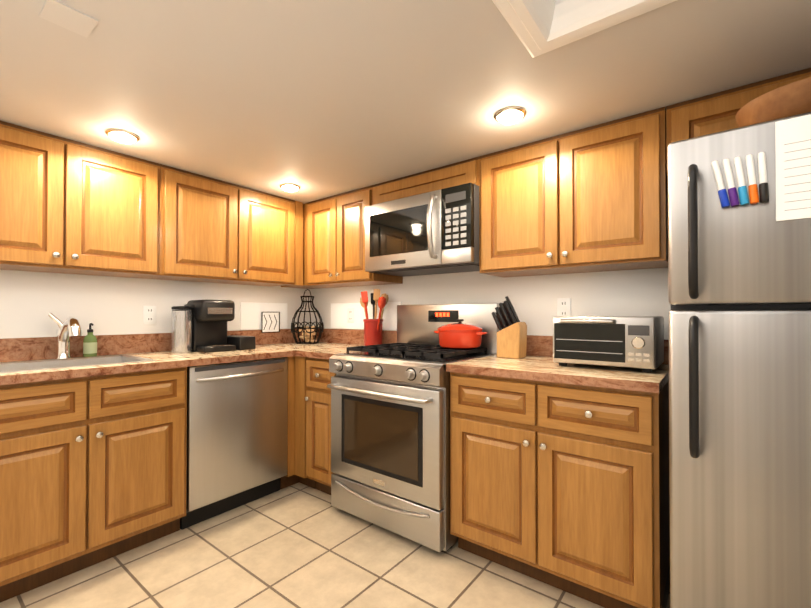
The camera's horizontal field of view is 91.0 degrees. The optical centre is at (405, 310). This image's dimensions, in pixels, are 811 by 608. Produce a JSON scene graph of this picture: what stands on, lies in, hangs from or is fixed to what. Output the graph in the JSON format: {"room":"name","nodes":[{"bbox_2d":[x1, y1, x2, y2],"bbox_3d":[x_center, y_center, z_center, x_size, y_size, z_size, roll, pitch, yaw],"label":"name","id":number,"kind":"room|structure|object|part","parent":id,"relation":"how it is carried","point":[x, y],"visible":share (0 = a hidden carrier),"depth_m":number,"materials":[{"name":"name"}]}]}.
{"room":"kitchen","nodes":[
{"label":"kitchen","id":0,"kind":"room"},
{"bbox_2d":[0,270,310,338],"bbox_3d":[-1.996,0.167,2.048,0.100,2.000,3.900,0,-1,38],"label":"wall","id":1,"kind":"structure","parent":0,"point":[30,301],"depth_m":2.31,"materials":[{"name":"white paint"}]},
{"bbox_2d":[0,121,159,277],"bbox_3d":[-1.746,-0.517,1.998,0.361,0.628,0.840,0,-1,38],"label":"upper cabinet","id":2,"kind":"object","parent":1,"relation":"attached to","point":[68,206],"visible":1,"depth_m":1.94,"materials":[{"name":"brown wood"}]},
{"bbox_3d":[-1.760,-0.510,1.751,0.020,0.586,0.397,0,-1,38],"label":"door","id":3,"kind":"part","parent":2,"relation":"part of","materials":[{"name":"brown wood"}]},
{"bbox_3d":[-1.636,-0.262,1.867,0.030,0.031,0.030,0,-1,38],"label":"knob","id":4,"kind":"part","parent":2,"relation":"part of","materials":[{"name":"silver metal"}]},
{"bbox_3d":[-1.593,-0.261,1.922,0.030,0.031,0.030,0,-1,38],"label":"knob","id":5,"kind":"part","parent":2,"relation":"part of","materials":[{"name":"silver metal"}]},
{"bbox_3d":[-1.510,-0.508,2.073,0.020,0.586,0.397,0,-1,38],"label":"door","id":6,"kind":"part","parent":2,"relation":"part of","materials":[{"name":"brown wood"}]},
{"bbox_2d":[143,306,155,323],"bbox_3d":[-1.592,0.026,2.482,0.007,0.116,0.072,0,-1,38],"label":"electrical outlet","id":7,"kind":"object","parent":1,"relation":"attached to","point":[149,314],"visible":1,"depth_m":2.48,"materials":[{"name":"white plastic"}]},
{"bbox_2d":[0,329,309,361],"bbox_3d":[-1.506,0.199,2.578,0.021,0.115,2.258,0,-1,38],"label":"backsplash","id":8,"kind":"structure","parent":1,"relation":"attached to","point":[24,349],"depth_m":2.31,"materials":[{"name":"stone"}]},
{"bbox_2d":[142,164,294,286],"bbox_3d":[-1.207,-0.511,2.692,0.361,0.628,0.914,0,-1,38],"label":"upper cabinet","id":9,"kind":"object","parent":1,"relation":"attached to","point":[212,230],"visible":1,"depth_m":2.52,"materials":[{"name":"brown wood"}]},
{"bbox_3d":[-1.232,-0.504,2.431,0.020,0.586,0.434,0,-1,38],"label":"door","id":10,"kind":"part","parent":9,"relation":"part of","materials":[{"name":"brown wood"}]},
{"bbox_3d":[-0.960,-0.501,2.782,0.020,0.586,0.434,0,-1,38],"label":"door","id":11,"kind":"part","parent":9,"relation":"part of","materials":[{"name":"brown wood"}]},
{"bbox_2d":[0,482,669,607],"bbox_3d":[-0.566,1.187,0.930,3.720,0.060,3.900,0,-1,38],"label":"floor","id":12,"kind":"structure","parent":0,"point":[298,545],"depth_m":1.78,"materials":[{"name":"tile"}]},
{"bbox_2d":[0,367,186,601],"bbox_3d":[-1.616,0.726,1.917,0.651,0.878,0.840,0,-1,38],"label":"base cabinet","id":13,"kind":"object","parent":12,"relation":"on","point":[93,469],"visible":1,"depth_m":1.74,"materials":[{"name":"brown wood"}]},
{"bbox_3d":[-1.516,0.768,1.581,0.020,0.540,0.397,0,-1,38],"label":"door","id":14,"kind":"part","parent":13,"relation":"part of","materials":[{"name":"brown wood"}]},
{"bbox_3d":[-1.516,0.388,1.584,0.020,0.170,0.397,0,-1,38],"label":"drawer","id":15,"kind":"part","parent":13,"relation":"part of","materials":[{"name":"brown wood"}]},
{"bbox_3d":[-1.393,0.544,1.701,0.030,0.031,0.030,0,-1,38],"label":"knob","id":16,"kind":"part","parent":13,"relation":"part of","materials":[{"name":"silver metal"}]},
{"bbox_3d":[-1.350,0.545,1.756,0.030,0.031,0.030,0,-1,38],"label":"knob","id":17,"kind":"part","parent":13,"relation":"part of","materials":[{"name":"silver metal"}]},
{"bbox_3d":[-1.266,0.771,1.903,0.020,0.540,0.397,0,-1,38],"label":"door","id":18,"kind":"part","parent":13,"relation":"part of","materials":[{"name":"brown wood"}]},
{"bbox_3d":[-1.266,0.391,1.906,0.020,0.170,0.397,0,-1,38],"label":"drawer","id":19,"kind":"part","parent":13,"relation":"part of","materials":[{"name":"brown wood"}]},
{"bbox_2d":[0,313,355,384],"bbox_3d":[-1.262,0.231,2.388,0.638,0.436,2.258,0,-1,38],"label":"countertop","id":20,"kind":"structure","parent":13,"relation":"on","point":[63,364],"depth_m":2.05,"materials":[{"name":"stone"}]},
{"bbox_2d":[48,313,81,358],"bbox_3d":[-1.724,0.131,2.022,0.280,0.241,0.097,0,-1,38],"label":"faucet","id":21,"kind":"object","parent":20,"relation":"on","point":[71,327],"depth_m":2.07,"materials":[{"name":"silver metal"}]},
{"bbox_2d":[0,354,155,372],"bbox_3d":[-1.647,0.345,1.877,0.436,0.200,0.696,0,-1,38],"label":"sink","id":22,"kind":"object","parent":20,"relation":"in","point":[64,361],"depth_m":2.02,"materials":[{"name":"silver metal"}]},
{"bbox_2d":[83,323,96,356],"bbox_3d":[-1.728,0.159,2.188,0.071,0.187,0.061,0,-1,38],"label":"soap bottle","id":23,"kind":"object","parent":20,"relation":"on","point":[90,344],"visible":0.92,"depth_m":2.17,"materials":[{"name":"green plastic"}]},
{"bbox_2d":[171,299,235,352],"bbox_3d":[-1.297,0.093,2.534,0.270,0.325,0.335,0,-1,38],"label":"coffee maker","id":24,"kind":"object","parent":20,"relation":"on","point":[199,325],"visible":1,"depth_m":2.48,"materials":[{"name":"black plastic"}]},
{"bbox_3d":[-1.376,0.123,2.456,0.112,0.264,0.112,0,-1,38],"label":"tank","id":25,"kind":"part","parent":24,"relation":"part of","materials":[{"name":"silver metal"}]},
{"bbox_2d":[195,345,235,352],"bbox_3d":[-1.214,0.238,2.542,0.150,0.035,0.200,0,-1,38],"label":"tray","id":26,"kind":"object","parent":24,"relation":"on","point":[198,348],"depth_m":2.48,"materials":[{"name":"black plastic"}]},
{"bbox_2d":[227,335,254,349],"bbox_3d":[-1.146,0.215,2.720,0.260,0.085,0.115,0,-1,38],"label":"pod drawer","id":27,"kind":"object","parent":20,"relation":"on","point":[243,342],"visible":0.75,"depth_m":2.64,"materials":[{"name":"black plastic"}]},
{"bbox_2d":[291,289,323,343],"bbox_3d":[-0.788,0.041,3.200,0.258,0.437,0.258,0,-1,38],"label":"cage","id":28,"kind":"object","parent":20,"relation":"on","point":[309,330],"visible":1,"depth_m":3.17,"materials":[{"name":"grey metal"}]},
{"bbox_2d":[180,357,287,529],"bbox_3d":[-1.147,0.733,2.479,0.643,0.875,0.608,0,-1,38],"label":"dishwasher","id":29,"kind":"object","parent":12,"relation":"on","point":[237,414],"visible":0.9,"depth_m":2.28,"materials":[{"name":"grey metal"}]},
{"bbox_3d":[-0.921,0.369,2.307,0.071,0.021,0.548,0,-1,38],"label":"handle","id":30,"kind":"part","parent":29,"relation":"part of","materials":[{"name":"metal"}]},
{"bbox_2d":[280,356,315,488],"bbox_3d":[-0.711,0.733,2.677,0.253,0.878,0.223,0,-1,38],"label":"cabinet filler","id":31,"kind":"object","parent":12,"relation":"on","point":[296,441],"visible":0.46,"depth_m":2.59,"materials":[{"name":"brown wood"}]},
{"bbox_2d":[305,357,335,494],"bbox_3d":[-0.347,0.733,2.691,0.303,0.878,0.651,0,-1,38],"label":"base cabinet","id":32,"kind":"object","parent":12,"relation":"on","point":[318,424],"visible":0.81,"depth_m":2.47,"materials":[{"name":"brown wood"}]},
{"bbox_3d":[-0.521,0.776,2.465,0.273,0.540,0.020,0,-1,38],"label":"door","id":33,"kind":"part","parent":32,"relation":"part of","materials":[{"name":"brown wood"}]},
{"bbox_3d":[-0.521,0.396,2.469,0.273,0.170,0.020,0,-1,38],"label":"drawer","id":34,"kind":"part","parent":32,"relation":"part of","materials":[{"name":"brown wood"}]},
{"bbox_2d":[292,344,363,358],"bbox_3d":[-0.368,0.275,2.701,0.347,0.035,0.668,0,-1,38],"label":"countertop","id":35,"kind":"structure","parent":32,"relation":"on","point":[312,351],"depth_m":2.58,"materials":[{"name":"stone"}]},
{"bbox_2d":[360,289,388,345],"bbox_3d":[-0.227,0.051,2.860,0.274,0.415,0.201,0,-1,38],"label":"utensil crock","id":36,"kind":"object","parent":35,"relation":"on","point":[373,331],"visible":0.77,"depth_m":2.81,"materials":[{"name":"red ceramic"}]},
{"bbox_2d":[327,303,499,551],"bbox_3d":[0.046,0.562,2.323,0.760,1.214,0.754,0,-1,38],"label":"stove","id":37,"kind":"object","parent":12,"relation":"on","point":[390,436],"depth_m":2.08,"materials":[{"name":"metal"}]},
{"bbox_3d":[-0.386,0.312,2.250,0.051,0.052,0.035,0,-1,38],"label":"knob","id":38,"kind":"part","parent":37,"relation":"part of","materials":[{"name":"metal"}]},
{"bbox_3d":[-0.323,0.311,2.201,0.051,0.052,0.035,0,-1,38],"label":"knob","id":39,"kind":"part","parent":37,"relation":"part of","materials":[{"name":"metal"}]},
{"bbox_3d":[-0.153,0.310,2.069,0.051,0.052,0.035,0,-1,38],"label":"knob","id":40,"kind":"part","parent":37,"relation":"part of","materials":[{"name":"metal"}]},
{"bbox_3d":[-0.162,0.422,2.056,0.684,0.023,0.076,0,-1,38],"label":"handle","id":41,"kind":"part","parent":37,"relation":"part of","materials":[{"name":"metal"}]},
{"bbox_3d":[-0.145,0.990,2.073,0.643,0.051,0.028,0,-1,38],"label":"drawer handle","id":42,"kind":"part","parent":37,"relation":"part of","materials":[{"name":"metal"}]},
{"bbox_3d":[-0.126,0.312,2.103,0.760,0.112,0.055,0,-1,38],"label":"panel","id":43,"kind":"part","parent":37,"relation":"part of","materials":[{"name":"metal"}]},
{"bbox_3d":[-0.123,1.035,2.101,0.748,0.185,0.044,0,-1,38],"label":"drawer","id":44,"kind":"part","parent":37,"relation":"part of","materials":[{"name":"metal"}]},
{"bbox_3d":[-0.124,0.655,2.103,0.748,0.555,0.048,0,-1,38],"label":"door","id":45,"kind":"part","parent":37,"relation":"part of","materials":[{"name":"metal"}]},
{"bbox_3d":[0.017,0.309,1.937,0.051,0.052,0.035,0,-1,38],"label":"knob","id":46,"kind":"part","parent":37,"relation":"part of","materials":[{"name":"metal"}]},
{"bbox_3d":[0.080,0.309,1.888,0.051,0.052,0.035,0,-1,38],"label":"knob","id":47,"kind":"part","parent":37,"relation":"part of","materials":[{"name":"metal"}]},
{"bbox_3d":[0.320,0.091,2.338,0.268,0.039,0.268,0,-1,38],"label":"lid","id":48,"kind":"part","parent":37,"relation":"part of","materials":[{"name":"red metal"}]},
{"bbox_3d":[0.320,0.131,2.338,0.336,0.167,0.268,0,-1,38],"label":"dutch oven","id":49,"kind":"part","parent":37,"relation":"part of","materials":[{"name":"red metal"}]},
{"bbox_3d":[0.435,0.127,2.249,0.044,0.020,0.086,0,-1,38],"label":"handle","id":50,"kind":"part","parent":37,"relation":"part of","materials":[{"name":"orange ceramic"}]},
{"bbox_2d":[450,372,669,607],"bbox_3d":[0.717,0.726,1.866,0.849,0.878,0.651,0,-1,38],"label":"base cabinet","id":51,"kind":"object","parent":12,"relation":"on","point":[563,487],"visible":0.98,"depth_m":1.58,"materials":[{"name":"brown wood"}]},
{"bbox_3d":[0.364,0.390,1.750,0.030,0.031,0.030,0,-1,38],"label":"knob","id":52,"kind":"part","parent":51,"relation":"part of","materials":[{"name":"silver metal"}]},
{"bbox_3d":[0.380,0.390,1.770,0.402,0.170,0.020,0,-1,38],"label":"drawer","id":53,"kind":"part","parent":51,"relation":"part of","materials":[{"name":"brown wood"}]},
{"bbox_3d":[0.380,0.770,1.766,0.402,0.540,0.020,0,-1,38],"label":"door","id":54,"kind":"part","parent":51,"relation":"part of","materials":[{"name":"brown wood"}]},
{"bbox_3d":[0.499,0.544,1.644,0.030,0.031,0.030,0,-1,38],"label":"knob","id":55,"kind":"part","parent":51,"relation":"part of","materials":[{"name":"silver metal"}]},
{"bbox_3d":[0.555,0.543,1.601,0.030,0.031,0.030,0,-1,38],"label":"knob","id":56,"kind":"part","parent":51,"relation":"part of","materials":[{"name":"silver metal"}]},
{"bbox_2d":[446,355,668,392],"bbox_3d":[0.723,0.268,1.874,0.854,0.035,0.638,0,-1,38],"label":"countertop","id":57,"kind":"structure","parent":51,"relation":"on","point":[536,368],"depth_m":1.66,"materials":[{"name":"stone"}]},
{"bbox_2d":[492,296,526,358],"bbox_3d":[0.562,0.086,2.184,0.172,0.333,0.110,0,-1,38],"label":"knife block","id":58,"kind":"object","parent":57,"relation":"on","point":[512,337],"visible":1,"depth_m":2.14,"materials":[{"name":"brown wood"}]},
{"bbox_2d":[553,316,663,372],"bbox_3d":[0.906,0.137,1.793,0.400,0.224,0.367,0,-1,38],"label":"toaster oven","id":59,"kind":"object","parent":57,"relation":"on","point":[628,341],"visible":1,"depth_m":1.67,"materials":[{"name":"metal"}]},
{"bbox_3d":[0.768,0.044,1.693,0.223,0.018,0.039,0,-1,38],"label":"handle","id":60,"kind":"part","parent":59,"relation":"part of","materials":[{"name":"metal"}]},
{"bbox_3d":[0.781,0.133,1.708,0.283,0.157,0.002,0,-1,38],"label":"glass","id":61,"kind":"part","parent":59,"relation":"part of","materials":[{"name":"black glass"}]},
{"bbox_3d":[0.927,0.127,1.587,0.047,0.048,0.016,0,-1,38],"label":"knob","id":62,"kind":"part","parent":59,"relation":"part of","materials":[{"name":"silver metal"}]},
{"bbox_3d":[0.690,0.387,1.498,0.030,0.031,0.030,0,-1,38],"label":"knob","id":63,"kind":"part","parent":51,"relation":"part of","materials":[{"name":"silver metal"}]},
{"bbox_3d":[0.705,0.388,1.518,0.402,0.170,0.020,0,-1,38],"label":"drawer","id":64,"kind":"part","parent":51,"relation":"part of","materials":[{"name":"brown wood"}]},
{"bbox_3d":[0.705,0.767,1.514,0.402,0.540,0.020,0,-1,38],"label":"door","id":65,"kind":"part","parent":51,"relation":"part of","materials":[{"name":"brown wood"}]},
{"bbox_2d":[667,112,810,607],"bbox_3d":[1.315,0.320,1.258,0.760,1.679,0.829,0,-1,38],"label":"fridge","id":66,"kind":"object","parent":12,"relation":"on","point":[739,254],"visible":1,"depth_m":1.12,"materials":[{"name":"grey metal"}]},
{"bbox_3d":[0.836,-0.233,1.159,0.023,0.397,0.078,0,-1,38],"label":"handle","id":67,"kind":"part","parent":66,"relation":"part of","materials":[{"name":"black plastic"}]},
{"bbox_3d":[0.836,0.222,1.155,0.023,0.417,0.078,0,-1,38],"label":"handle","id":68,"kind":"part","parent":66,"relation":"part of","materials":[{"name":"black plastic"}]},
{"bbox_3d":[1.133,-0.271,1.028,0.760,0.502,0.087,0,-1,38],"label":"door","id":69,"kind":"part","parent":66,"relation":"part of","materials":[{"name":"metal"}]},
{"bbox_3d":[1.133,0.545,1.021,0.760,1.097,0.087,0,-1,38],"label":"door","id":70,"kind":"part","parent":66,"relation":"part of","materials":[{"name":"metal"}]},
{"bbox_2d":[735,77,810,127],"bbox_3d":[1.223,-0.584,1.229,0.320,0.125,0.320,0,-1,38],"label":"wooden bowl","id":71,"kind":"object","parent":66,"relation":"on","point":[791,99],"visible":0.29,"depth_m":1.17,"materials":[{"name":"brown wood"}]},
{"bbox_2d":[0,0,810,203],"bbox_3d":[-0.566,-0.863,0.948,3.720,0.040,3.900,0,-1,38],"label":"ceiling","id":72,"kind":"structure","parent":0,"point":[314,100],"depth_m":1.43,"materials":[{"name":"grey paint"}]},
{"bbox_2d":[39,0,98,37],"bbox_3d":[-0.965,-0.838,1.143,0.110,0.004,0.110,0,-1,38],"label":"ceiling vent","id":73,"kind":"object","parent":72,"relation":"in","point":[63,15],"visible":1,"depth_m":1.14,"materials":[{"name":"white paint"}]},
{"bbox_2d":[105,128,138,143],"bbox_3d":[-1.341,-0.819,1.890,0.132,0.030,0.132,0,-1,38],"label":"recessed light","id":74,"kind":"object","parent":72,"relation":"in","point":[122,136],"visible":1,"depth_m":1.86,"materials":[{"name":"white glass"}]},
{"bbox_2d":[280,183,299,191],"bbox_3d":[-0.766,-0.812,2.647,0.132,0.030,0.132,0,-1,38],"label":"recessed light","id":75,"kind":"object","parent":72,"relation":"in","point":[290,187],"visible":1,"depth_m":2.61,"materials":[{"name":"white glass"}]},
{"bbox_2d":[494,106,525,124],"bbox_3d":[0.445,-0.820,1.696,0.132,0.030,0.132,0,-1,38],"label":"recessed light","id":76,"kind":"object","parent":72,"relation":"in","point":[510,115],"visible":1,"depth_m":1.67,"materials":[{"name":"white glass"}]},
{"bbox_2d":[492,0,676,57],"bbox_3d":[0.419,-0.878,0.451,1.055,0.107,1.360,0,-1,38],"label":"skylight","id":77,"kind":"object","parent":72,"relation":"attached to","point":[539,27],"depth_m":1.14,"materials":[{"name":"white"}]},
{"bbox_2d":[311,268,670,353],"bbox_3d":[0.638,0.170,2.410,3.620,2.000,0.100,0,-1,38],"label":"wall","id":78,"kind":"structure","parent":0,"point":[636,292],"depth_m":2.26,"materials":[{"name":"white paint"}]},
{"bbox_2d":[240,302,401,329],"bbox_3d":[-0.626,0.038,2.910,1.008,0.206,0.660,0,-1,38],"label":"board","id":79,"kind":"object","parent":78,"relation":"attached to","point":[250,315],"visible":0.75,"depth_m":3.08,"materials":[{"name":"white"}]},
{"bbox_2d":[262,312,279,332],"bbox_3d":[-1.058,0.088,3.131,0.010,0.162,0.159,0,-1,38],"label":"picture frame","id":80,"kind":"object","parent":79,"relation":"attached to","point":[270,321],"visible":1,"depth_m":3.13,"materials":[{"name":"white paper"}]},
{"bbox_2d":[347,308,353,322],"bbox_3d":[-0.435,0.037,3.165,0.072,0.116,0.007,0,-1,38],"label":"electrical outlet","id":81,"kind":"object","parent":79,"relation":"attached to","point":[350,315],"visible":1,"depth_m":3.16,"materials":[{"name":"white plastic"}]},
{"bbox_2d":[281,185,402,288],"bbox_3d":[-0.543,-0.508,3.012,1.014,0.628,0.401,0,-1,38],"label":"upper cabinet","id":82,"kind":"object","parent":78,"relation":"attached to","point":[334,241],"depth_m":2.83,"materials":[{"name":"brown wood"}]},
{"bbox_3d":[-0.844,-0.508,3.035,0.115,0.628,0.069,0,-1,38],"label":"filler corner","id":83,"kind":"part","parent":82,"relation":"part of","materials":[{"name":"brown wood"}]},
{"bbox_3d":[-0.610,-0.500,2.912,0.312,0.586,0.020,0,-1,38],"label":"door","id":84,"kind":"part","parent":82,"relation":"part of","materials":[{"name":"brown wood"}]},
{"bbox_3d":[-0.355,-0.502,2.715,0.316,0.586,0.020,0,-1,38],"label":"door","id":85,"kind":"part","parent":82,"relation":"part of","materials":[{"name":"brown wood"}]},
{"bbox_2d":[313,329,396,344],"bbox_3d":[-0.419,0.204,3.150,0.977,0.115,0.020,0,-1,38],"label":"backsplash","id":86,"kind":"structure","parent":78,"relation":"attached to","point":[345,336],"depth_m":3.16,"materials":[{"name":"stone"}]},
{"bbox_2d":[373,157,478,204],"bbox_3d":[0.183,-0.749,2.496,0.764,0.155,0.330,0,-1,38],"label":"upper cabinet","id":87,"kind":"object","parent":78,"relation":"attached to","point":[454,174],"visible":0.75,"depth_m":2.33,"materials":[{"name":"brown wood"}]},
{"bbox_2d":[365,183,478,276],"bbox_3d":[0.139,-0.457,2.437,0.760,0.424,0.473,0,-1,38],"label":"over-the-range microwave","id":88,"kind":"object","parent":87,"relation":"attached to","point":[433,232],"visible":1,"depth_m":2.27,"materials":[{"name":"grey metal"}]},
{"bbox_3d":[-0.049,-0.470,2.378,0.445,0.260,0.002,0,-1,38],"label":"glass","id":89,"kind":"part","parent":88,"relation":"part of","materials":[{"name":"black glass"}]},
{"bbox_3d":[-0.022,-0.461,2.381,0.575,0.414,0.038,0,-1,38],"label":"door","id":90,"kind":"part","parent":88,"relation":"part of","materials":[{"name":"metal"}]},
{"bbox_3d":[0.143,-0.467,2.182,0.028,0.357,0.075,0,-1,38],"label":"handle","id":91,"kind":"part","parent":88,"relation":"part of","materials":[{"name":"metal"}]},
{"bbox_3d":[0.280,-0.295,2.147,0.183,0.079,0.036,0,-1,38],"label":"panel","id":92,"kind":"part","parent":88,"relation":"part of","materials":[{"name":"metal"}]},
{"bbox_3d":[0.280,-0.503,2.148,0.183,0.333,0.036,0,-1,38],"label":"panel","id":93,"kind":"part","parent":88,"relation":"part of","materials":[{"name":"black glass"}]},
{"bbox_2d":[557,298,570,315],"bbox_3d":[0.862,-0.012,2.170,0.072,0.116,0.007,0,-1,38],"label":"electrical outlet","id":94,"kind":"object","parent":78,"relation":"attached to","point":[563,306],"visible":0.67,"depth_m":2.17,"materials":[{"name":"white plastic"}]},
{"bbox_2d":[479,107,667,276],"bbox_3d":[0.809,-0.517,1.989,0.841,0.628,0.361,0,-1,38],"label":"upper cabinet","id":95,"kind":"object","parent":78,"relation":"attached to","point":[591,199],"visible":1,"depth_m":1.83,"materials":[{"name":"brown wood"}]},
{"bbox_3d":[0.562,-0.508,2.003,0.398,0.586,0.020,0,-1,38],"label":"door","id":96,"kind":"part","parent":95,"relation":"part of","materials":[{"name":"brown wood"}]},
{"bbox_3d":[0.680,-0.261,1.878,0.030,0.031,0.030,0,-1,38],"label":"knob","id":97,"kind":"part","parent":95,"relation":"part of","materials":[{"name":"silver metal"}]},
{"bbox_3d":[0.735,-0.262,1.835,0.030,0.031,0.030,0,-1,38],"label":"knob","id":98,"kind":"part","parent":95,"relation":"part of","materials":[{"name":"silver metal"}]},
{"bbox_3d":[0.884,-0.510,1.754,0.398,0.586,0.020,0,-1,38],"label":"door","id":99,"kind":"part","parent":95,"relation":"part of","materials":[{"name":"brown wood"}]},
{"bbox_2d":[526,335,668,363],"bbox_3d":[0.912,0.195,2.119,0.854,0.115,0.020,0,-1,38],"label":"backsplash","id":100,"kind":"structure","parent":78,"relation":"attached to","point":[537,345],"depth_m":2.22,"materials":[{"name":"stone"}]},
{"bbox_2d":[666,68,810,176],"bbox_3d":[1.484,-0.697,1.467,0.860,0.278,0.361,0,-1,38],"label":"upper cabinet","id":101,"kind":"object","parent":78,"relation":"attached to","point":[706,115],"visible":0.17,"depth_m":1.52,"materials":[{"name":"brown wood"}]},
{"bbox_3d":[1.234,-0.688,1.484,0.407,0.236,0.020,0,-1,38],"label":"door","id":102,"kind":"part","parent":101,"relation":"part of","materials":[{"name":"brown wood"}]}
]}

